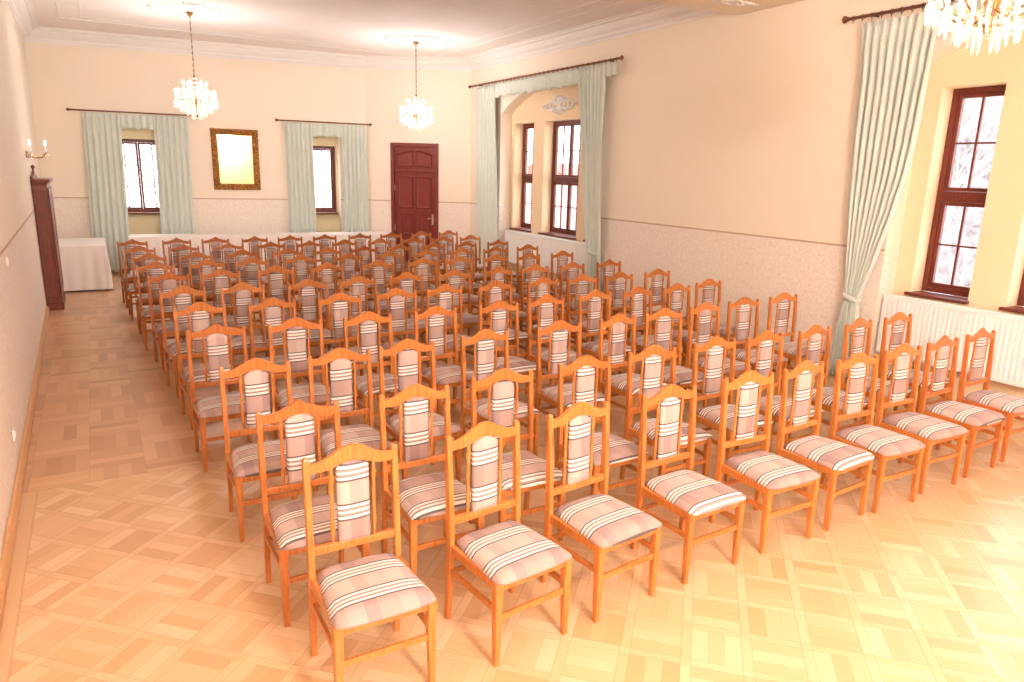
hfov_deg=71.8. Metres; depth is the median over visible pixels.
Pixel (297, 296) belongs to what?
seat cushion
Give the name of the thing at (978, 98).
bare tree
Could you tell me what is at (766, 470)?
seat cushion
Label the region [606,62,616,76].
valance
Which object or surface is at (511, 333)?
seat cushion
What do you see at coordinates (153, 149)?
bare tree
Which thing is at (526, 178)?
window
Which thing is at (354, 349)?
seat cushion
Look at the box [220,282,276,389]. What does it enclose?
banquet chair
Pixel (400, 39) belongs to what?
trim
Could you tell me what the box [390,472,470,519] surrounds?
seat cushion
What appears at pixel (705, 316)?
banquet chair
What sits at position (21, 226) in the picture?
trim
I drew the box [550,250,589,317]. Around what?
banquet chair
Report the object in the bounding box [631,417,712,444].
seat cushion
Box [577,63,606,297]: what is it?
curtain
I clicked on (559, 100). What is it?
trim
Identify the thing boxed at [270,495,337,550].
seat cushion
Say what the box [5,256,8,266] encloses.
light switch
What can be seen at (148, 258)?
banquet chair
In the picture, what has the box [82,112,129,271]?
curtain
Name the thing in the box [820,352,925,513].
banquet chair
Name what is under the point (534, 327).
seat cushion
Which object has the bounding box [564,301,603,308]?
seat cushion
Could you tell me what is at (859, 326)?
banquet chair
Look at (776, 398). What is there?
seat cushion
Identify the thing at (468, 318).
seat cushion
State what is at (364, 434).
seat cushion
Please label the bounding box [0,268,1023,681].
floor
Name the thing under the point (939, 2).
candle
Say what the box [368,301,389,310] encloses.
seat cushion
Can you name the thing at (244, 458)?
seat cushion
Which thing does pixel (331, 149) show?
window
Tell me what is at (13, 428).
wall socket
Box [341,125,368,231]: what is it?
curtain
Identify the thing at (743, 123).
wall
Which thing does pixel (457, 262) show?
banquet chair
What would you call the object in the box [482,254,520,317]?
banquet chair
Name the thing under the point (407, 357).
banquet chair
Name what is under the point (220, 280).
banquet chair
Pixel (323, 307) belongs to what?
seat cushion
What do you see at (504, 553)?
seat cushion
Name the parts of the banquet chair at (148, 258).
leg, leg, crest rail, seat frame, backrest panel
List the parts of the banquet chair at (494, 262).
leg, crest rail, backrest panel, seat frame, leg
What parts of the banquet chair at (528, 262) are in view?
leg, backrest panel, crest rail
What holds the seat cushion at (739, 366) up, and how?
on the banquet chair at (705, 316)
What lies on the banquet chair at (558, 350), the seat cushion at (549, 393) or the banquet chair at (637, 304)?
the seat cushion at (549, 393)
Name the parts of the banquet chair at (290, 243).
leg, crest rail, backrest panel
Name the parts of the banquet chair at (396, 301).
leg, crest rail, rail, backrest panel, seat frame, leg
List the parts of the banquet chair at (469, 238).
crest rail, backrest panel, leg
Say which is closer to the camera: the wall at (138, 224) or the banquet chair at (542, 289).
the banquet chair at (542, 289)
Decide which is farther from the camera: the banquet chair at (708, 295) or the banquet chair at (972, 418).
the banquet chair at (708, 295)
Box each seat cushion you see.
[123,274,144,280]
[128,283,147,290]
[136,294,158,302]
[142,305,163,316]
[155,320,174,332]
[168,339,193,355]
[183,363,230,382]
[197,391,245,417]
[210,315,237,325]
[228,334,265,349]
[231,439,286,477]
[251,298,267,305]
[261,355,307,373]
[262,276,290,282]
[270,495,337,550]
[277,382,330,406]
[281,310,302,320]
[291,294,321,303]
[305,328,333,341]
[316,305,351,315]
[318,553,435,629]
[320,424,390,455]
[325,347,360,362]
[349,325,387,335]
[352,373,397,395]
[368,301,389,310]
[382,341,428,355]
[387,411,460,440]
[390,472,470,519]
[404,317,425,329]
[413,297,435,305]
[417,285,434,289]
[421,364,476,384]
[444,334,476,348]
[451,313,485,323]
[456,521,571,585]
[462,294,483,302]
[464,282,482,288]
[467,273,489,278]
[467,397,539,421]
[474,264,486,268]
[487,291,520,298]
[491,328,527,340]
[494,356,541,372]
[497,450,562,490]
[503,308,526,318]
[520,289,553,294]
[524,306,565,313]
[532,323,576,332]
[532,348,582,363]
[541,383,604,406]
[553,285,589,291]
[554,494,661,547]
[563,431,648,465]
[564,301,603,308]
[570,318,605,328]
[582,340,636,355]
[601,297,629,305]
[603,373,667,393]
[627,335,676,346]
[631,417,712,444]
[645,470,745,515]
[652,310,685,318]
[660,365,703,384]
[670,330,712,343]
[691,357,751,373]
[696,404,773,430]
[711,323,734,335]
[724,451,820,489]
[729,348,787,363]
[757,395,823,420]
[775,342,824,356]
[783,435,874,470]
[812,386,868,409]
[836,424,925,455]
[844,376,911,397]
[882,412,967,439]
[887,369,948,386]
[925,400,1005,426]
[963,390,1023,413]
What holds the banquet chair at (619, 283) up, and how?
on the floor
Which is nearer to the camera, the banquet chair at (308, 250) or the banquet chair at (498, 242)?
the banquet chair at (308, 250)
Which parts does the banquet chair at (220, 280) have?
leg, crest rail, backrest panel, leg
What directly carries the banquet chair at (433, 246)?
on the floor
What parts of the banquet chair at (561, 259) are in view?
leg, crest rail, backrest panel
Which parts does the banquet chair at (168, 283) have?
leg, leg, rail, seat frame, crest rail, backrest panel, leg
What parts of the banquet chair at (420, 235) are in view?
crest rail, backrest panel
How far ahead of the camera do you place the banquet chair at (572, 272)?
9.90 m
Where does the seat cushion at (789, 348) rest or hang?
on the banquet chair at (783, 305)
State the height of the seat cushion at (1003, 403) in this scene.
0.059 m
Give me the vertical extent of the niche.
4.600 m
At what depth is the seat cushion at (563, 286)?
11.17 m
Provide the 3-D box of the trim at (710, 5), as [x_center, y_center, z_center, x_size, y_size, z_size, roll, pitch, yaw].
[-0.520,-3.957,7.013,8.274,0.320,1.045,-5,15,-24]
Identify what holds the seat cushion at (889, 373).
on the banquet chair at (898, 321)
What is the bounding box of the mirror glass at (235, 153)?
[217,135,253,183]
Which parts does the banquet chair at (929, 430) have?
leg, rail, backrest panel, crest rail, leg, seat frame, leg, leg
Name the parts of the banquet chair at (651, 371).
leg, rail, backrest panel, crest rail, leg, seat frame, leg, leg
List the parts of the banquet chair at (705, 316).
leg, backrest panel, crest rail, seat frame, leg, leg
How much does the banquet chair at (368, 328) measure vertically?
1.032 m
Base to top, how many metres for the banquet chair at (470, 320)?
1.032 m
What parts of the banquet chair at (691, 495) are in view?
leg, rail, backrest panel, crest rail, leg, leg, seat frame, leg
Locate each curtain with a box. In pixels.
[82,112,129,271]
[153,116,194,233]
[285,122,316,232]
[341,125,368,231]
[476,84,497,272]
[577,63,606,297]
[828,10,941,378]
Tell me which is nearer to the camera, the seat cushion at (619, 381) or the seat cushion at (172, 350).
the seat cushion at (619, 381)
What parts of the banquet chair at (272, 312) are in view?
leg, rail, crest rail, backrest panel, leg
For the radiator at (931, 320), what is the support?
on the floor
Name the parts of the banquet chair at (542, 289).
leg, backrest panel, crest rail, seat frame, leg, leg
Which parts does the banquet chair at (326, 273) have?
leg, leg, crest rail, backrest panel, leg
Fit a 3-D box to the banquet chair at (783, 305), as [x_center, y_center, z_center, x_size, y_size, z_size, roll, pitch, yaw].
[3.087,0.015,7.678,0.452,1.032,0.497,-6,16,-30]
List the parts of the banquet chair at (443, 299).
leg, crest rail, backrest panel, leg, rail, seat frame, leg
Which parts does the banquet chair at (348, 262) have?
leg, crest rail, backrest panel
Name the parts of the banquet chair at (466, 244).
backrest panel, crest rail, leg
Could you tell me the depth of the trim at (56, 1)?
12.69 m
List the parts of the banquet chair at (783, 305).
leg, backrest panel, rail, crest rail, leg, seat frame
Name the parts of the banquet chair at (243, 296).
leg, leg, seat frame, crest rail, backrest panel, rail, leg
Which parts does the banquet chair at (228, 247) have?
leg, crest rail, backrest panel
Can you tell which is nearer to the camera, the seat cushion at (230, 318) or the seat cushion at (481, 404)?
the seat cushion at (481, 404)
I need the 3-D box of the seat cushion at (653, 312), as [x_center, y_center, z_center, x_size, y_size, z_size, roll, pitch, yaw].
[2.056,-0.357,9.345,0.448,0.059,0.464,-7,16,-31]
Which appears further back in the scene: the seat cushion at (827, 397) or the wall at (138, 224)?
the wall at (138, 224)
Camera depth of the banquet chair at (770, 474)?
4.53 m
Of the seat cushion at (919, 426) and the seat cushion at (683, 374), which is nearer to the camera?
the seat cushion at (919, 426)
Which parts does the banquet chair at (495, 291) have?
leg, crest rail, backrest panel, rail, seat frame, leg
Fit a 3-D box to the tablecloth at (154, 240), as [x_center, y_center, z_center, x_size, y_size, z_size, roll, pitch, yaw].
[-5.210,-1.913,15.195,5.364,0.761,0.765,-5,15,-24]
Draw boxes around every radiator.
[504,230,587,274]
[875,294,1023,387]
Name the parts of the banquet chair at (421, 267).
leg, crest rail, backrest panel, leg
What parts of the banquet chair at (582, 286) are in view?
leg, rail, backrest panel, crest rail, leg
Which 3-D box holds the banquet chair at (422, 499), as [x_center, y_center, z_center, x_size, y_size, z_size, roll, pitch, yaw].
[-0.456,0.799,4.032,0.452,1.032,0.497,-7,16,-31]
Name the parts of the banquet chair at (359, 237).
crest rail, backrest panel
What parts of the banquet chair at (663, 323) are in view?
leg, backrest panel, crest rail, leg, seat frame, leg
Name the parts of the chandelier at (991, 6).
arm, arm, arm, arm, arm, stem, arm, arm, arm, arm, arm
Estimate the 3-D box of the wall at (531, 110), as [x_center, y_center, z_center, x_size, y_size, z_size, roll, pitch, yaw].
[0.994,-3.300,13.598,0.345,4.600,3.700,-6,16,-30]
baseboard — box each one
[0,305,49,634]
[603,306,794,362]
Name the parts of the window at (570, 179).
sill, sash, sash, frame, sash, sash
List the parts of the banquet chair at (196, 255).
leg, crest rail, backrest panel, seat frame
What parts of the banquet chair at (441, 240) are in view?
backrest panel, crest rail, leg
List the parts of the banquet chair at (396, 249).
crest rail, backrest panel, leg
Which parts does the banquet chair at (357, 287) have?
leg, leg, crest rail, backrest panel, leg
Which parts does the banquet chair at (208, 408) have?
leg, leg, crest rail, backrest panel, seat frame, rail, leg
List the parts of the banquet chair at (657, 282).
leg, rail, backrest panel, crest rail, leg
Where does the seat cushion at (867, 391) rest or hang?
on the banquet chair at (859, 326)
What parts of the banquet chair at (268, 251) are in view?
crest rail, backrest panel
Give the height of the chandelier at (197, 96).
1.633 m
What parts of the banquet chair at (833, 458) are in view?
leg, rail, backrest panel, crest rail, leg, seat frame, leg, leg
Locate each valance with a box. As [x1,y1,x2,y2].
[119,114,154,129]
[312,123,341,137]
[494,69,577,97]
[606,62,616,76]
[939,0,1023,32]
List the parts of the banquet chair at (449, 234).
backrest panel, crest rail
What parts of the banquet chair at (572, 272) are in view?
leg, crest rail, backrest panel, leg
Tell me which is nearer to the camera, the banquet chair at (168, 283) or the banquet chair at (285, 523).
the banquet chair at (285, 523)
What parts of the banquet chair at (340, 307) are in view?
leg, crest rail, backrest panel, rail, leg, leg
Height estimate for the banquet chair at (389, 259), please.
1.032 m
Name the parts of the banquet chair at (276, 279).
leg, crest rail, backrest panel, leg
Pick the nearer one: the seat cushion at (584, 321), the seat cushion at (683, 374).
the seat cushion at (683, 374)
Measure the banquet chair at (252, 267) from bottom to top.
1.032 m
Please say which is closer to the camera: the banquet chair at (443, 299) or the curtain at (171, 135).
the banquet chair at (443, 299)
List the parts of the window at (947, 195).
sill, sash, sash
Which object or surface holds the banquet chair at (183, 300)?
on the floor
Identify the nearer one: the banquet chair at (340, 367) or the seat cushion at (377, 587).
the seat cushion at (377, 587)
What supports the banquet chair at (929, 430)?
on the floor
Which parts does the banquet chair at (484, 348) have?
leg, rail, crest rail, backrest panel, seat frame, leg, leg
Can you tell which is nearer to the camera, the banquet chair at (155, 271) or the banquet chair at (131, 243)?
the banquet chair at (155, 271)
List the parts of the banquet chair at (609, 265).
leg, backrest panel, crest rail, leg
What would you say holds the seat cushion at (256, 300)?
on the banquet chair at (252, 267)
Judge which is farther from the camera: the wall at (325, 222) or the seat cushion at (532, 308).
the wall at (325, 222)
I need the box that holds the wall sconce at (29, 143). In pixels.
[25,139,48,158]
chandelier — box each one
[173,11,217,113]
[400,41,432,126]
[930,0,1023,37]
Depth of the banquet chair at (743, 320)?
7.39 m
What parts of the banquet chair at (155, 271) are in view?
leg, leg, rail, crest rail, backrest panel, seat frame, leg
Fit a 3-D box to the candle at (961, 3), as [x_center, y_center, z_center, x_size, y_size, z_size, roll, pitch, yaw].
[2.692,-2.039,4.235,0.076,0.075,0.080,1,14,0]
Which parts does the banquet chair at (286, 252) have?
leg, crest rail, backrest panel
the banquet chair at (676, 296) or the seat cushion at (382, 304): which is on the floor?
the banquet chair at (676, 296)
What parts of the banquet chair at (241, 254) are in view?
leg, crest rail, backrest panel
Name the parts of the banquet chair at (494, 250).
crest rail, backrest panel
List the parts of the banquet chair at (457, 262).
leg, crest rail, backrest panel, leg, seat frame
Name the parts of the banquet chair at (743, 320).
leg, rail, backrest panel, crest rail, seat frame, leg, leg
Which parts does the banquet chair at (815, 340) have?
leg, backrest panel, crest rail, leg, seat frame, leg, leg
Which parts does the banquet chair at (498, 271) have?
leg, crest rail, backrest panel, seat frame, leg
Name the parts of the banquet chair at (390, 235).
crest rail, backrest panel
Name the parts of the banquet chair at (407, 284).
leg, crest rail, backrest panel, rail, leg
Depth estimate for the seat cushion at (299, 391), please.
5.63 m
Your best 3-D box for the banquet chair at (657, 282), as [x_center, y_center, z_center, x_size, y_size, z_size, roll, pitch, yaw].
[2.049,-0.413,9.346,0.452,1.032,0.497,-7,16,-31]
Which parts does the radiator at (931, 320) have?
panel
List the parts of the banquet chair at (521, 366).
leg, crest rail, backrest panel, rail, leg, seat frame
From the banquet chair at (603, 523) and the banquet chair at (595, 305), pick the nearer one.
the banquet chair at (603, 523)
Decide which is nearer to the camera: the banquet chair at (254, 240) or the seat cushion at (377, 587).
the seat cushion at (377, 587)
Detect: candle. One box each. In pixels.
[935,0,947,4]
[954,0,966,6]
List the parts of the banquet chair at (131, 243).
leg, leg, crest rail, seat frame, backrest panel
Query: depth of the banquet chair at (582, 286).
8.72 m
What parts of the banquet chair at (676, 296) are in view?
leg, backrest panel, crest rail, rail, leg, leg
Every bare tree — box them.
[123,142,158,206]
[935,98,991,281]
[943,96,1003,297]
[946,96,1002,213]
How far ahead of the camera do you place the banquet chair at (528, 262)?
10.88 m
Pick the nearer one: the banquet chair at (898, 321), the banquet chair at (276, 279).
the banquet chair at (898, 321)
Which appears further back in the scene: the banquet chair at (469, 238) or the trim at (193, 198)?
the trim at (193, 198)
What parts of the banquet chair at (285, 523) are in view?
leg, leg, crest rail, seat frame, backrest panel, rail, leg, leg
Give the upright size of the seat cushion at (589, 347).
0.059 m
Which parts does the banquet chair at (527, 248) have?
leg, crest rail, backrest panel, leg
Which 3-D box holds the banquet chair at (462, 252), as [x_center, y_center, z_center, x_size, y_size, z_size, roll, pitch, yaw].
[-0.687,-0.947,11.260,0.452,1.032,0.497,-7,16,-32]
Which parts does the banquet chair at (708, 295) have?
leg, backrest panel, crest rail, seat frame, leg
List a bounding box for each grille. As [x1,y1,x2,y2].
[505,230,585,243]
[884,294,1023,318]
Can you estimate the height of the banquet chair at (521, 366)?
1.032 m
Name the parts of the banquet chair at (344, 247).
leg, backrest panel, crest rail, leg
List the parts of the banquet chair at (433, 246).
crest rail, backrest panel, leg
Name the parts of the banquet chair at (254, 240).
crest rail, backrest panel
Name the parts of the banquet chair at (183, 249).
leg, crest rail, backrest panel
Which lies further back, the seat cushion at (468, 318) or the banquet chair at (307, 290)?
the seat cushion at (468, 318)
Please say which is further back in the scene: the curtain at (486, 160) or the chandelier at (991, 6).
the curtain at (486, 160)
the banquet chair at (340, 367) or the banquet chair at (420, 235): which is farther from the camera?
the banquet chair at (420, 235)
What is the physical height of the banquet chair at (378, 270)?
1.032 m
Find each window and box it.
[122,139,159,214]
[313,146,337,213]
[509,123,533,231]
[538,120,580,239]
[904,85,1005,304]
[998,270,1023,313]
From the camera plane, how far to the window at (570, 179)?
13.69 m
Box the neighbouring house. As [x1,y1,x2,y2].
[526,163,578,235]
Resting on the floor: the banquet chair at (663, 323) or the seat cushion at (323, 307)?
the banquet chair at (663, 323)
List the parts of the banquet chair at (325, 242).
crest rail, backrest panel, leg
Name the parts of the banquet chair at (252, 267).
leg, crest rail, backrest panel, leg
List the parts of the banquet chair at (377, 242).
leg, crest rail, backrest panel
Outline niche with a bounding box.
[887,22,1023,416]
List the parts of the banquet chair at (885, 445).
leg, rail, backrest panel, crest rail, leg, seat frame, leg, leg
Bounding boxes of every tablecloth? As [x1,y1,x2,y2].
[58,238,112,290]
[128,232,388,273]
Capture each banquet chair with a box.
[117,239,157,307]
[122,246,159,320]
[131,253,173,334]
[136,261,184,350]
[147,272,203,370]
[159,286,207,397]
[162,237,198,290]
[168,244,201,289]
[173,302,242,429]
[179,251,221,314]
[185,323,264,471]
[188,259,237,335]
[201,237,235,301]
[201,269,250,358]
[213,242,243,286]
[219,358,312,541]
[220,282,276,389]
[226,249,267,316]
[234,257,279,330]
[241,236,270,298]
[248,297,313,395]
[255,399,369,627]
[257,241,292,301]
[257,265,304,335]
[268,317,333,439]
[272,248,301,309]
[277,235,309,282]
[285,255,325,318]
[287,279,339,380]
[296,240,332,304]
[301,442,436,681]
[307,347,391,505]
[310,262,356,348]
[313,234,343,282]
[313,247,351,307]
[318,292,378,400]
[332,239,366,282]
[334,253,373,306]
[338,275,387,373]
[343,311,402,424]
[348,233,372,277]
[351,245,387,299]
[362,260,404,338]
[368,238,400,300]
[375,251,402,300]
[376,288,430,384]
[378,338,461,481]
[378,384,484,575]
[380,232,406,267]
[387,244,424,296]
[389,272,439,360]
[402,237,434,290]
[407,258,448,336]
[411,231,441,266]
[413,249,439,296]
[414,306,481,415]
[422,242,448,296]
[426,284,476,367]
[432,236,453,284]
[438,269,485,357]
[439,230,467,281]
[444,420,571,666]
[445,256,483,332]
[450,248,487,312]
[455,241,489,294]
[460,235,486,281]
[460,329,539,456]
[469,368,565,540]
[478,280,531,356]
[478,300,541,405]
[482,246,519,306]
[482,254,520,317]
[483,266,526,351]
[487,239,520,290]
[515,244,538,301]
[516,252,553,322]
[519,264,565,329]
[525,277,576,370]
[525,294,582,405]
[535,320,604,456]
[540,401,661,622]
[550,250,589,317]
[553,355,648,504]
[558,262,603,319]
[566,274,605,354]
[578,290,636,393]
[595,313,667,440]
[596,259,636,332]
[603,271,653,339]
[618,286,676,373]
[619,344,712,479]
[630,384,745,584]
[638,308,707,414]
[641,269,685,334]
[662,283,712,366]
[683,302,751,404]
[683,336,773,480]
[691,278,744,360]
[708,370,820,553]
[724,297,787,395]
[735,330,823,457]
[767,292,824,393]
[772,360,874,530]
[788,324,868,438]
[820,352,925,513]
[840,318,911,420]
[874,343,967,494]
[875,312,948,412]
[908,335,1005,477]
[947,328,1023,462]
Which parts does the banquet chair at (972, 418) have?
leg, rail, backrest panel, crest rail, leg, seat frame, leg, leg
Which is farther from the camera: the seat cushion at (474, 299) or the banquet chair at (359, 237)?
the banquet chair at (359, 237)
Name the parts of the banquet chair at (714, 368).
leg, rail, backrest panel, crest rail, leg, seat frame, leg, leg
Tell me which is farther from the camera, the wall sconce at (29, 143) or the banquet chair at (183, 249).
the banquet chair at (183, 249)
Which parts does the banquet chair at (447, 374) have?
leg, crest rail, backrest panel, rail, leg, seat frame, leg, leg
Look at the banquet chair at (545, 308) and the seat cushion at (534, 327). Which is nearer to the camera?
the banquet chair at (545, 308)
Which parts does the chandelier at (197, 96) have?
chain, stem, ring frame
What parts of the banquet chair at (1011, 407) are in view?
leg, rail, backrest panel, crest rail, leg, seat frame, leg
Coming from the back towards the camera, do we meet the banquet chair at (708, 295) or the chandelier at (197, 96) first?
the chandelier at (197, 96)
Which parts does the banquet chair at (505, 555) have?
leg, crest rail, backrest panel, rail, leg, seat frame, leg, leg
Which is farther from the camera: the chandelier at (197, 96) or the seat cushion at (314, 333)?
the chandelier at (197, 96)
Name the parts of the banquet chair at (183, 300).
leg, seat frame, leg, rail, crest rail, backrest panel, leg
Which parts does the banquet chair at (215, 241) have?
leg, crest rail, backrest panel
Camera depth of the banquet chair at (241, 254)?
10.31 m
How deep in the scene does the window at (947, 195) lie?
7.50 m
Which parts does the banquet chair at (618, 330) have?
leg, rail, backrest panel, crest rail, seat frame, leg, leg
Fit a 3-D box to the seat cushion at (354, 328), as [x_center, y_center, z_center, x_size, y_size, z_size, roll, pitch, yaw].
[-1.668,-0.145,8.056,0.448,0.059,0.464,-6,16,-29]
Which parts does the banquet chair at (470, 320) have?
leg, backrest panel, crest rail, rail, seat frame, leg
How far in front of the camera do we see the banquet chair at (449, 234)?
14.53 m
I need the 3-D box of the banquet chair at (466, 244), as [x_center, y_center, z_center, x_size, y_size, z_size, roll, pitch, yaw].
[-0.682,-1.207,12.343,0.452,1.032,0.497,-8,17,-35]
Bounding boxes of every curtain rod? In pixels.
[66,108,198,116]
[275,118,371,125]
[468,55,623,88]
[842,0,969,23]
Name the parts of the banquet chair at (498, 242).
leg, crest rail, leg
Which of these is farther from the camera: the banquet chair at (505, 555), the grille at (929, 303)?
the grille at (929, 303)
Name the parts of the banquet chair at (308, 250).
crest rail, backrest panel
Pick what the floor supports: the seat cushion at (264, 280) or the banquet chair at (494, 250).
the banquet chair at (494, 250)
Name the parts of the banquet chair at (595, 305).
leg, backrest panel, rail, crest rail, leg, seat frame, leg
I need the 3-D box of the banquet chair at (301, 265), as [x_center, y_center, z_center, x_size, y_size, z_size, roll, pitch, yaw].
[-2.844,-0.657,9.818,0.452,1.032,0.497,-7,16,-32]
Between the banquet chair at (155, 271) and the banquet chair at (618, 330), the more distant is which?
the banquet chair at (155, 271)
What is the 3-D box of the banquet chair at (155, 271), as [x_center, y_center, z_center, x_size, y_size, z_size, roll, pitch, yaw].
[-4.356,-0.443,8.766,0.452,1.032,0.497,-6,16,-30]
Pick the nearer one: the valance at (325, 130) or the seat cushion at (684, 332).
the seat cushion at (684, 332)
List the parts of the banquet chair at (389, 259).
crest rail, backrest panel, leg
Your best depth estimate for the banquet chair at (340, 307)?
7.03 m
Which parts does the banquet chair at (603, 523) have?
leg, rail, backrest panel, crest rail, leg, leg, seat frame, leg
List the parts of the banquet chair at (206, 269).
leg, rail, crest rail, backrest panel, seat frame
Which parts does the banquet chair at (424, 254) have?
leg, crest rail, backrest panel, leg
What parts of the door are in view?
panel, panel, panel, panel, panel, panel, panel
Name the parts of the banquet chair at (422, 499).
leg, leg, crest rail, rail, backrest panel, seat frame, leg, leg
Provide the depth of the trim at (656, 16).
13.62 m
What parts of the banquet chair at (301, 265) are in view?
leg, crest rail, backrest panel, leg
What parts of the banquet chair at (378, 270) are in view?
leg, seat frame, crest rail, backrest panel, leg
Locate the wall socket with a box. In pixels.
[12,427,15,440]
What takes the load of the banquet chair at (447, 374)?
on the floor
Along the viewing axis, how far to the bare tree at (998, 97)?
20.27 m
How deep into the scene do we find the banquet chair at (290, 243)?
12.63 m
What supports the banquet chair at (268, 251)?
on the floor
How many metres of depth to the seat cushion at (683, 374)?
6.44 m
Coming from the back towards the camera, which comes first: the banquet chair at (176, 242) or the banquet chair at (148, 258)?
the banquet chair at (176, 242)
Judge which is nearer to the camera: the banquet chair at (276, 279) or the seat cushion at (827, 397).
the seat cushion at (827, 397)
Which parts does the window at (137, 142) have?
sash, sill, sash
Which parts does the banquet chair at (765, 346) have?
leg, backrest panel, crest rail, rail, leg, leg, seat frame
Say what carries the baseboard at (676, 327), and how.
attached to the wall at (743, 123)
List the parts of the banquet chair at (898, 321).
leg, backrest panel, crest rail, leg, seat frame, leg, leg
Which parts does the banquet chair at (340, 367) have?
leg, leg, crest rail, backrest panel, rail, seat frame, leg, leg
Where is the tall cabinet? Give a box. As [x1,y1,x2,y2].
[30,164,65,310]
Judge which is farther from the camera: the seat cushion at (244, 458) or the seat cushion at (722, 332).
the seat cushion at (722, 332)
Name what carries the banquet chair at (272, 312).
on the floor
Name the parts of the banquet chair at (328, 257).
leg, crest rail, backrest panel, leg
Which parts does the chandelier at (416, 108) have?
ring frame, chain, stem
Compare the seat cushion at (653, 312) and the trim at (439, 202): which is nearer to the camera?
the seat cushion at (653, 312)
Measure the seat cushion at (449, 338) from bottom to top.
0.059 m
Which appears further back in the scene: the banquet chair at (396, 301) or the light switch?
the banquet chair at (396, 301)
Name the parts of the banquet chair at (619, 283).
leg, backrest panel, crest rail, rail, leg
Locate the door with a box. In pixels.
[390,142,438,261]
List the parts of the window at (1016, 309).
sill, frame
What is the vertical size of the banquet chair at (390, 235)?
1.036 m
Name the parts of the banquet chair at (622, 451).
leg, rail, backrest panel, crest rail, leg, seat frame, leg, leg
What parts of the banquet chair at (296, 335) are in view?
leg, leg, crest rail, backrest panel, rail, seat frame, leg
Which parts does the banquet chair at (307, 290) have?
leg, crest rail, backrest panel, seat frame, rail, leg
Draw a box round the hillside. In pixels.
[937,96,1002,286]
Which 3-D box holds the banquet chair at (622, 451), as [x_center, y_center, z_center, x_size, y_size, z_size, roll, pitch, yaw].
[0.612,0.646,4.786,0.452,1.032,0.497,-7,16,-31]
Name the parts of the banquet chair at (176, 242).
leg, crest rail, backrest panel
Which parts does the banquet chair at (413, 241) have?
backrest panel, crest rail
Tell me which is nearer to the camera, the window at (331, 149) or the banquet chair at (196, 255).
the banquet chair at (196, 255)
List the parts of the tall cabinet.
cornice, panel, door, panel, panel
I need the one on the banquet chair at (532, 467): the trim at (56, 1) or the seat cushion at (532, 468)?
the seat cushion at (532, 468)
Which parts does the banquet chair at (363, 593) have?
leg, leg, crest rail, backrest panel, rail, seat frame, leg, leg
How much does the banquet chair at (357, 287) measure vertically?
1.032 m
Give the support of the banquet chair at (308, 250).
on the floor
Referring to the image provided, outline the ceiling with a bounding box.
[31,0,659,56]
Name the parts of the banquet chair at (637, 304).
leg, backrest panel, rail, crest rail, leg, seat frame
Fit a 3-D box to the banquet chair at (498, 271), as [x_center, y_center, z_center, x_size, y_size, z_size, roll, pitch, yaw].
[-0.062,-0.423,9.155,0.452,1.032,0.497,-8,16,-33]
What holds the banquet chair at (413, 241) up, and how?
on the floor
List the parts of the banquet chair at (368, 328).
leg, leg, crest rail, backrest panel, rail, seat frame, leg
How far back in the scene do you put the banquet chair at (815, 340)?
6.05 m
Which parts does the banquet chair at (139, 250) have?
leg, leg, seat frame, crest rail, backrest panel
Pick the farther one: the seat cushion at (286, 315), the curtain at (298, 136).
the curtain at (298, 136)
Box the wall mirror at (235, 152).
[209,128,260,189]
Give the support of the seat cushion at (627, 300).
on the banquet chair at (609, 265)
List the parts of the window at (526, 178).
sill, sash, frame, sash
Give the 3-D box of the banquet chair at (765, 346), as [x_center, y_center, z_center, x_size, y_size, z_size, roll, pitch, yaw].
[2.193,0.463,5.720,0.452,1.032,0.497,-7,16,-32]
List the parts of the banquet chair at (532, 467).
leg, leg, crest rail, backrest panel, rail, leg, seat frame, leg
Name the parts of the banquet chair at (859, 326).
leg, backrest panel, crest rail, leg, seat frame, leg, leg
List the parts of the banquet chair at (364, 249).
crest rail, backrest panel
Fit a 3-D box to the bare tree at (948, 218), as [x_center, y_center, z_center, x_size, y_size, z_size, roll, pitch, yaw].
[8.737,-2.183,13.820,6.622,7.738,3.853,0,14,-5]
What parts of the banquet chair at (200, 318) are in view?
leg, leg, rail, crest rail, backrest panel, seat frame, leg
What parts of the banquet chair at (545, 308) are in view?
leg, rail, crest rail, backrest panel, seat frame, leg, leg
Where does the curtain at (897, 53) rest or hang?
hanging from the curtain rod at (845, 19)
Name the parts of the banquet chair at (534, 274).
leg, backrest panel, crest rail, seat frame, leg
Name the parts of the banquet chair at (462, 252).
leg, crest rail, backrest panel, leg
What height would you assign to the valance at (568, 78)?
0.273 m
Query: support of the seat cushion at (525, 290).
on the banquet chair at (528, 262)
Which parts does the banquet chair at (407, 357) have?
leg, leg, crest rail, backrest panel, seat frame, leg, leg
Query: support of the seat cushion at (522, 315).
on the banquet chair at (498, 271)
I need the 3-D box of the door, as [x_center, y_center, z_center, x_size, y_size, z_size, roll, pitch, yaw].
[-2.241,-3.121,16.344,1.110,2.800,0.159,3,14,5]
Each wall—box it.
[0,0,46,559]
[24,42,365,238]
[121,128,160,233]
[312,136,339,231]
[365,70,471,265]
[470,0,1014,376]
[509,84,584,287]
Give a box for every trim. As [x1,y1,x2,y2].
[0,197,88,255]
[7,0,722,70]
[55,0,630,56]
[78,0,600,54]
[146,2,229,17]
[193,198,287,199]
[383,34,447,45]
[439,202,498,206]
[543,95,576,114]
[601,217,884,250]
[639,0,803,14]
[715,0,758,6]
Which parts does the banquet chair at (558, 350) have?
leg, rail, backrest panel, crest rail, leg, seat frame, leg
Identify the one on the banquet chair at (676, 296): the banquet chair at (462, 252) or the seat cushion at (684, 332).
the seat cushion at (684, 332)
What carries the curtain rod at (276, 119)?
attached to the wall at (250, 95)
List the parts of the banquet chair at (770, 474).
leg, rail, backrest panel, crest rail, leg, leg, seat frame, leg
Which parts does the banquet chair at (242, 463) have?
leg, leg, crest rail, seat frame, rail, backrest panel, leg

